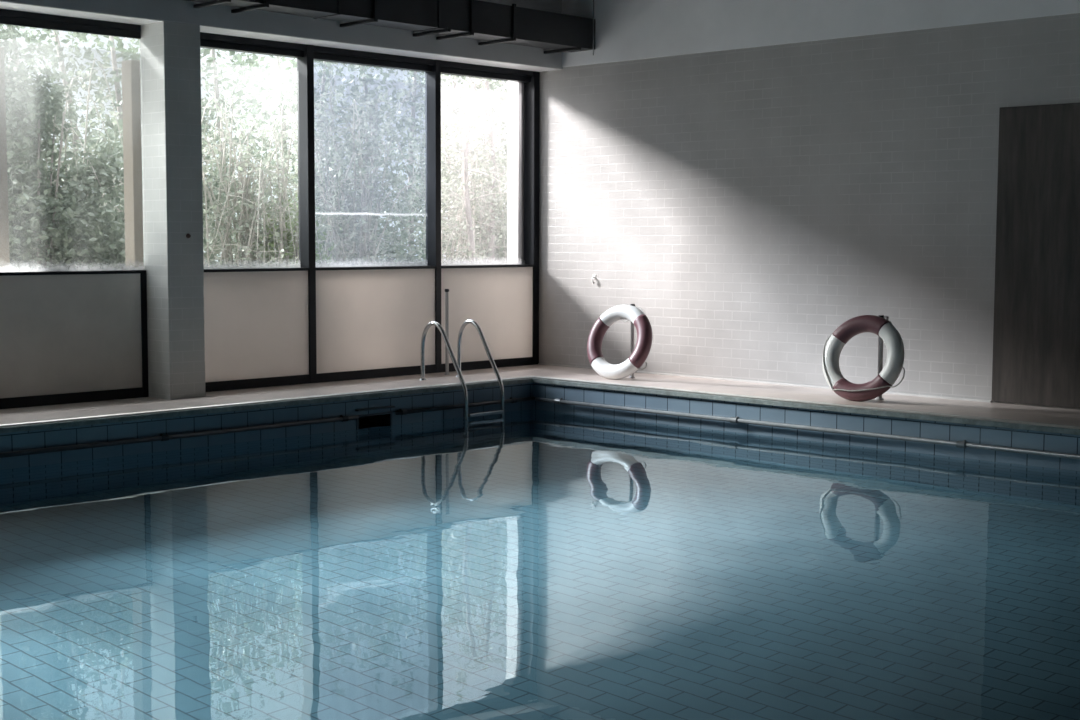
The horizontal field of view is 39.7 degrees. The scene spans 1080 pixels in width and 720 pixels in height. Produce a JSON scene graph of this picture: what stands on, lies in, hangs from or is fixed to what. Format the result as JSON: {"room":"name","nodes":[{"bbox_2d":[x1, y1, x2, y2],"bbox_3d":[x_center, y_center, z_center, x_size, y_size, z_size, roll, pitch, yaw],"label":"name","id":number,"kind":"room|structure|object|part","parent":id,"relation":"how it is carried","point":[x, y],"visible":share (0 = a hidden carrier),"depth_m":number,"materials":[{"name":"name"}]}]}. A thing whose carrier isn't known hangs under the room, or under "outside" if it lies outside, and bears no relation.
{"room":"indoor swimming pool","nodes":[
{"label":"indoor swimming pool","id":0,"kind":"room"},
{"bbox_2d":[140,21,205,399],"bbox_3d":[-3.329,-1.286,13.566,0.403,3.454,0.375,5,6,44],"label":"column","id":1,"kind":"structure","parent":0,"point":[170,65],"depth_m":13.42,"materials":[{"name":"paint"}]},
{"bbox_2d":[0,383,532,469],"bbox_3d":[-3.316,1.313,11.977,0.001,1.720,9.328,5,6,44],"label":"wall","id":2,"kind":"structure","parent":0,"point":[86,434],"depth_m":12.65,"materials":[{"name":"tile"}]},
{"bbox_2d":[355,406,394,428],"bbox_3d":[-1.619,0.537,13.857,0.345,0.217,0.439,5,6,44],"label":"skimmer","id":3,"kind":"object","parent":2,"relation":"attached to","point":[380,419],"visible":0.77,"depth_m":13.94,"materials":[{"name":"black plastic"}]},
{"bbox_2d":[0,0,561,68],"bbox_3d":[-5.034,-3.823,11.670,0.525,1.902,14.678,5,6,44],"label":"beam","id":4,"kind":"structure","parent":0,"point":[182,11],"depth_m":14.36,"materials":[{"name":"paint"}]},
{"bbox_2d":[0,1,561,71],"bbox_3d":[-5.038,-2.873,11.749,0.521,0.008,14.678,5,6,44],"label":"trim","id":5,"kind":"structure","parent":4,"relation":"attached to","point":[3,4],"depth_m":14.21,"materials":[{"name":"black metal"}]},
{"bbox_2d":[186,0,595,54],"bbox_3d":[-3.888,-3.905,12.083,0.541,1.800,12.472,5,6,44],"label":"ventilation duct","id":6,"kind":"object","parent":4,"relation":"attached to","point":[493,23],"visible":1,"depth_m":14.98,"materials":[{"name":"black metal"}]},
{"bbox_3d":[0.587,-4.236,16.317,0.011,1.800,0.011,2,5,21],"label":"hanger rod","id":7,"kind":"part","parent":6,"relation":"part of","materials":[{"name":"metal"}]},
{"bbox_2d":[0,364,1079,428],"bbox_3d":[2.408,1.030,5.041,21.263,0.056,14.978,5,6,44],"label":"floor","id":8,"kind":"structure","parent":0,"point":[987,411],"depth_m":13.37,"materials":[{"name":"beige tile"}]},
{"bbox_2d":[0,9,148,408],"bbox_3d":[-4.233,-1.279,12.902,0.074,3.364,1.832,5,6,44],"label":"window","id":9,"kind":"structure","parent":8,"relation":"on","point":[78,334],"depth_m":13.08,"materials":[{"name":"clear glass"}]},
{"bbox_3d":[-4.228,-1.284,12.896,0.054,3.354,1.830,5,6,44],"label":"frame","id":10,"kind":"part","parent":9,"relation":"part of","materials":[{"name":"black metal"}]},
{"bbox_3d":[-4.203,-0.753,12.969,0.050,0.028,1.750,5,6,44],"label":"sill rail","id":11,"kind":"part","parent":9,"relation":"part of","materials":[{"name":"black metal"}]},
{"bbox_3d":[-4.208,-0.223,13.016,0.036,1.037,1.750,5,6,44],"label":"infill panel","id":12,"kind":"part","parent":9,"relation":"part of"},
{"bbox_3d":[-4.209,0.345,13.061,0.058,0.101,1.750,5,6,44],"label":"rail","id":13,"kind":"part","parent":9,"relation":"part of","materials":[{"name":"black metal"}]},
{"bbox_3d":[-4.198,-1.799,12.883,0.006,2.074,1.750,5,6,44],"label":"pane","id":14,"kind":"part","parent":9,"relation":"part of","materials":[{"name":"clear glass"}]},
{"bbox_2d":[200,32,316,391],"bbox_3d":[-2.834,-1.398,14.414,0.167,3.364,1.540,5,6,44],"label":"window","id":15,"kind":"structure","parent":8,"relation":"on","point":[260,321],"depth_m":14.61,"materials":[{"name":"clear glass"}]},
{"bbox_3d":[-2.902,-1.917,14.381,0.006,2.074,1.457,5,6,44],"label":"pane","id":16,"kind":"part","parent":15,"relation":"part of","materials":[{"name":"clear glass"}]},
{"bbox_3d":[-2.866,-0.868,14.428,0.163,0.028,1.457,5,6,44],"label":"sill rail","id":17,"kind":"part","parent":15,"relation":"part of","materials":[{"name":"black metal"}]},
{"bbox_3d":[-2.831,-0.334,14.436,0.036,1.037,1.457,5,6,44],"label":"infill panel","id":18,"kind":"part","parent":15,"relation":"part of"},
{"bbox_3d":[-2.832,0.233,14.481,0.058,0.101,1.457,5,6,44],"label":"rail","id":19,"kind":"part","parent":15,"relation":"part of","materials":[{"name":"black metal"}]},
{"bbox_2d":[314,46,440,382],"bbox_3d":[-1.712,-1.489,15.571,0.167,3.364,1.690,5,6,44],"label":"window","id":20,"kind":"structure","parent":8,"relation":"on","point":[372,318],"depth_m":15.68,"materials":[{"name":"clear glass"}]},
{"bbox_3d":[-1.777,-2.009,15.541,0.006,2.074,1.614,5,6,44],"label":"pane","id":21,"kind":"part","parent":20,"relation":"part of","materials":[{"name":"clear glass"}]},
{"bbox_3d":[-1.706,-0.425,15.596,0.036,1.037,1.614,5,6,44],"label":"infill panel","id":22,"kind":"part","parent":20,"relation":"part of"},
{"bbox_3d":[-1.741,-0.959,15.588,0.163,0.028,1.614,5,6,44],"label":"sill rail","id":23,"kind":"part","parent":20,"relation":"part of","materials":[{"name":"black metal"}]},
{"bbox_3d":[-1.706,0.142,15.641,0.058,0.101,1.614,5,6,44],"label":"rail","id":24,"kind":"part","parent":20,"relation":"part of","materials":[{"name":"black metal"}]},
{"bbox_2d":[444,289,449,374],"bbox_3d":[-0.990,-0.299,15.937,0.061,0.916,0.061,5,6,44],"label":"post","id":25,"kind":"object","parent":8,"relation":"on","point":[446,290],"visible":1,"depth_m":15.92,"materials":[{"name":"grey metal"}]},
{"bbox_2d":[419,319,504,419],"bbox_3d":[-0.763,0.581,14.789,0.710,1.939,0.570,5,6,44],"label":"pool ladder","id":26,"kind":"object","parent":8,"relation":"on","point":[457,364],"visible":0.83,"depth_m":14.72,"materials":[{"name":"metal"}]},
{"bbox_3d":[-0.935,0.595,14.614,0.669,1.939,0.041,5,6,44],"label":"handrail","id":27,"kind":"part","parent":26,"relation":"part of","materials":[{"name":"metal"}]},
{"bbox_3d":[-0.594,0.567,14.966,0.669,1.939,0.041,5,6,44],"label":"handrail","id":28,"kind":"part","parent":26,"relation":"part of","materials":[{"name":"metal"}]},
{"bbox_2d":[441,60,539,371],"bbox_3d":[-0.558,-1.527,16.898,0.352,3.700,1.820,5,6,44],"label":"window","id":29,"kind":"structure","parent":8,"relation":"on","point":[502,298],"depth_m":17.04,"materials":[{"name":"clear glass"}]},
{"bbox_3d":[-0.666,-2.098,16.686,0.006,2.074,1.430,5,6,44],"label":"pane","id":30,"kind":"part","parent":29,"relation":"part of","materials":[{"name":"glass"}]},
{"bbox_3d":[-0.630,-1.049,16.733,0.163,0.028,1.430,5,6,44],"label":"sill rail","id":31,"kind":"part","parent":29,"relation":"part of","materials":[{"name":"black metal"}]},
{"bbox_3d":[-0.595,-0.515,16.741,0.036,1.037,1.430,5,6,44],"label":"infill panel","id":32,"kind":"part","parent":29,"relation":"part of","materials":[{"name":"beige glass"}]},
{"bbox_3d":[-0.596,0.052,16.786,0.058,0.101,1.430,5,6,44],"label":"rail","id":33,"kind":"part","parent":29,"relation":"part of","materials":[{"name":"black metal"}]},
{"bbox_2d":[0,378,1079,434],"bbox_3d":[3.025,0.983,5.800,17.634,0.041,9.328,5,6,44],"label":"trim","id":34,"kind":"structure","parent":8,"relation":"attached to","point":[530,380],"depth_m":12.74,"materials":[{"name":"tile"}]},
{"bbox_2d":[587,305,652,379],"bbox_3d":[0.800,-0.181,14.974,0.775,0.740,0.353,5,6,44],"label":"lifebuoy","id":35,"kind":"object","parent":8,"relation":"on","point":[642,324],"visible":1,"depth_m":14.89,"materials":[{"name":"white plastic"}]},
{"bbox_2d":[629,304,634,377],"bbox_3d":[0.934,-0.192,15.126,0.063,0.750,0.063,5,6,44],"label":"post","id":36,"kind":"object","parent":8,"relation":"on","point":[632,324],"visible":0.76,"depth_m":15.11,"materials":[{"name":"grey"}]},
{"bbox_2d":[822,315,904,400],"bbox_3d":[2.820,-0.016,13.012,0.811,0.744,0.353,5,6,44],"label":"lifebuoy","id":37,"kind":"object","parent":8,"relation":"on","point":[882,327],"visible":1,"depth_m":12.96,"materials":[{"name":"white plastic"}]},
{"bbox_2d":[875,315,888,399],"bbox_3d":[3.001,-0.021,13.141,0.098,0.743,0.073,5,6,44],"label":"post","id":38,"kind":"object","parent":8,"relation":"on","point":[880,341],"visible":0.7,"depth_m":13.13,"materials":[{"name":"grey"}]},
{"bbox_2d":[0,409,1079,719],"bbox_3d":[3.023,1.281,5.825,17.634,0.002,9.328,5,6,44],"label":"pool water","id":39,"kind":"object","parent":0,"point":[532,564],"visible":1,"depth_m":7.63,"materials":[{"name":"blue liquid"}]},
{"bbox_2d":[533,383,1079,470],"bbox_3d":[6.264,1.567,9.212,17.635,1.720,0.001,5,6,44],"label":"wall","id":40,"kind":"structure","parent":0,"point":[976,434],"depth_m":12.83,"materials":[{"name":"tile"}]},
{"bbox_2d":[0,397,1079,459],"bbox_3d":[2.771,1.137,6.130,16.837,0.062,9.231,5,6,44],"label":"grab rail","id":41,"kind":"object","parent":40,"relation":"attached to","point":[959,444],"depth_m":12.65,"materials":[{"name":"tile"}]},
{"bbox_3d":[-3.267,0.645,11.919,0.078,0.057,9.190,5,6,44],"label":"grab rail","id":42,"kind":"part","parent":41,"relation":"part of","materials":[{"name":"black metal"}]},
{"bbox_2d":[539,0,1079,409],"bbox_3d":[7.575,-1.919,10.031,21.093,5.356,0.312,5,6,44],"label":"wall","id":43,"kind":"structure","parent":0,"point":[754,203],"depth_m":14.82,"materials":[{"name":"tile"}]},
{"bbox_2d":[538,363,991,402],"bbox_3d":[2.019,0.212,15.377,5.648,0.026,0.032,5,6,44],"label":"baseboard","id":44,"kind":"structure","parent":43,"relation":"attached to","point":[538,363],"depth_m":15.07,"materials":[{"name":"tile"}]},
{"bbox_2d":[991,103,1079,408],"bbox_3d":[4.553,-0.891,12.861,1.338,2.605,0.072,5,6,44],"label":"door","id":45,"kind":"structure","parent":43,"relation":"in","point":[1036,329],"depth_m":13.02,"materials":[{"name":"brown wood"}]},
{"label":"outside","id":46,"kind":"structure","parent":0,"visible":0},
{"label":"ground","id":47,"kind":"structure","parent":46,"visible":0},
{"bbox_2d":[0,47,9,269],"bbox_3d":[-4.771,-1.076,13.111,0.170,3.290,0.170,5,6,44],"label":"concrete post","id":48,"kind":"object","parent":47,"relation":"on","point":[4,219],"visible":0.38,"depth_m":13.04,"materials":[{"name":"beige concrete"}]},
{"bbox_2d":[0,24,47,265],"bbox_3d":[-6.056,-2.222,14.479,2.299,5.388,2.590,1,5,8],"label":"shrub","id":49,"kind":"object","parent":47,"relation":"on","point":[8,32],"visible":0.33,"depth_m":14.88,"materials":[{"name":"green plant"}]},
{"bbox_2d":[6,52,123,267],"bbox_3d":[-5.332,-1.496,15.889,2.522,3.722,2.639,1,5,9],"label":"shrub","id":50,"kind":"object","parent":47,"relation":"on","point":[113,113],"visible":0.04,"depth_m":15.74,"materials":[{"name":"green plant"}]},
{"bbox_2d":[5,45,125,270],"bbox_3d":[-5.083,-1.384,15.194,2.151,3.611,2.502,3,6,35],"label":"shrub","id":51,"kind":"object","parent":47,"relation":"on","point":[71,238],"visible":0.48,"depth_m":14.88,"materials":[{"name":"green plant"}]},
{"bbox_2d":[122,60,143,266],"bbox_3d":[-3.797,-1.155,14.114,0.170,3.290,0.170,5,6,44],"label":"concrete post","id":52,"kind":"object","parent":47,"relation":"on","point":[131,91],"visible":0.42,"depth_m":13.98,"materials":[{"name":"beige concrete"}]},
{"bbox_2d":[80,115,273,266],"bbox_3d":[-4.248,-1.442,17.295,1.844,3.391,2.488,5,6,44],"label":"shrub","id":53,"kind":"object","parent":47,"relation":"on","point":[120,121],"visible":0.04,"depth_m":17.07,"materials":[{"name":"green plant"}]},
{"bbox_2d":[115,59,353,267],"bbox_3d":[-3.160,-1.542,16.711,2.219,3.687,3.342,5,6,44],"label":"bamboo plant","id":54,"kind":"object","parent":47,"relation":"on","point":[248,232],"visible":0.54,"depth_m":16.61,"materials":[{"name":"green plant"}]},
{"bbox_2d":[0,24,506,267],"bbox_3d":[-4.432,-3.415,23.477,3.065,6.527,15.178,5,6,44],"label":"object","id":55,"kind":"object","parent":47,"relation":"on","point":[125,53],"visible":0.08,"depth_m":23.48,"materials":[{"name":"green plant"}]},
{"bbox_2d":[253,188,341,265],"bbox_3d":[-2.725,-0.860,17.130,1.257,2.261,1.547,5,6,44],"label":"shrub","id":56,"kind":"object","parent":47,"relation":"on","point":[293,225],"visible":0.18,"depth_m":16.97,"materials":[{"name":"green plant"}]},
{"bbox_2d":[260,157,424,262],"bbox_3d":[-2.759,-1.242,19.244,1.982,2.689,3.158,5,6,44],"label":"shrub","id":57,"kind":"object","parent":47,"relation":"on","point":[398,245],"visible":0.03,"depth_m":19.46,"materials":[{"name":"green plant"}]},
{"bbox_2d":[240,62,466,262],"bbox_3d":[-2.554,-1.704,18.042,2.089,3.804,3.111,5,6,44],"label":"shrub","id":58,"kind":"object","parent":47,"relation":"on","point":[360,154],"visible":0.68,"depth_m":18.10,"materials":[{"name":"green plant"}]},
{"bbox_2d":[364,71,506,263],"bbox_3d":[-0.982,-2.162,20.811,2.422,4.279,1.984,-2,5,-29],"label":"shrub","id":59,"kind":"object","parent":47,"relation":"on","point":[446,174],"visible":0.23,"depth_m":20.69,"materials":[{"name":"green plant"}]},
{"bbox_2d":[406,99,506,262],"bbox_3d":[-0.803,-1.678,19.595,1.530,3.509,2.296,5,6,44],"label":"shrub","id":60,"kind":"object","parent":47,"relation":"on","point":[460,253],"visible":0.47,"depth_m":19.46,"materials":[{"name":"green plant"}]},
{"bbox_2d":[419,74,506,263],"bbox_3d":[-0.791,-2.015,19.043,1.144,4.274,1.622,5,6,44],"label":"young tree","id":61,"kind":"object","parent":47,"relation":"on","point":[469,220],"visible":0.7,"depth_m":19.06,"materials":[{"name":"green plant"}]},
{"bbox_2d":[421,196,506,262],"bbox_3d":[-0.696,-1.230,20.438,1.855,2.480,1.806,5,6,44],"label":"shrub","id":62,"kind":"object","parent":47,"relation":"on","point":[497,254],"visible":0.05,"depth_m":20.16,"materials":[{"name":"green plant"}]},
{"bbox_2d":[441,77,506,262],"bbox_3d":[-0.781,-2.104,19.800,1.376,4.326,1.466,0,5,-7],"label":"young tree","id":63,"kind":"object","parent":47,"relation":"on","point":[490,131],"visible":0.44,"depth_m":19.65,"materials":[{"name":"green plant"}]}
]}

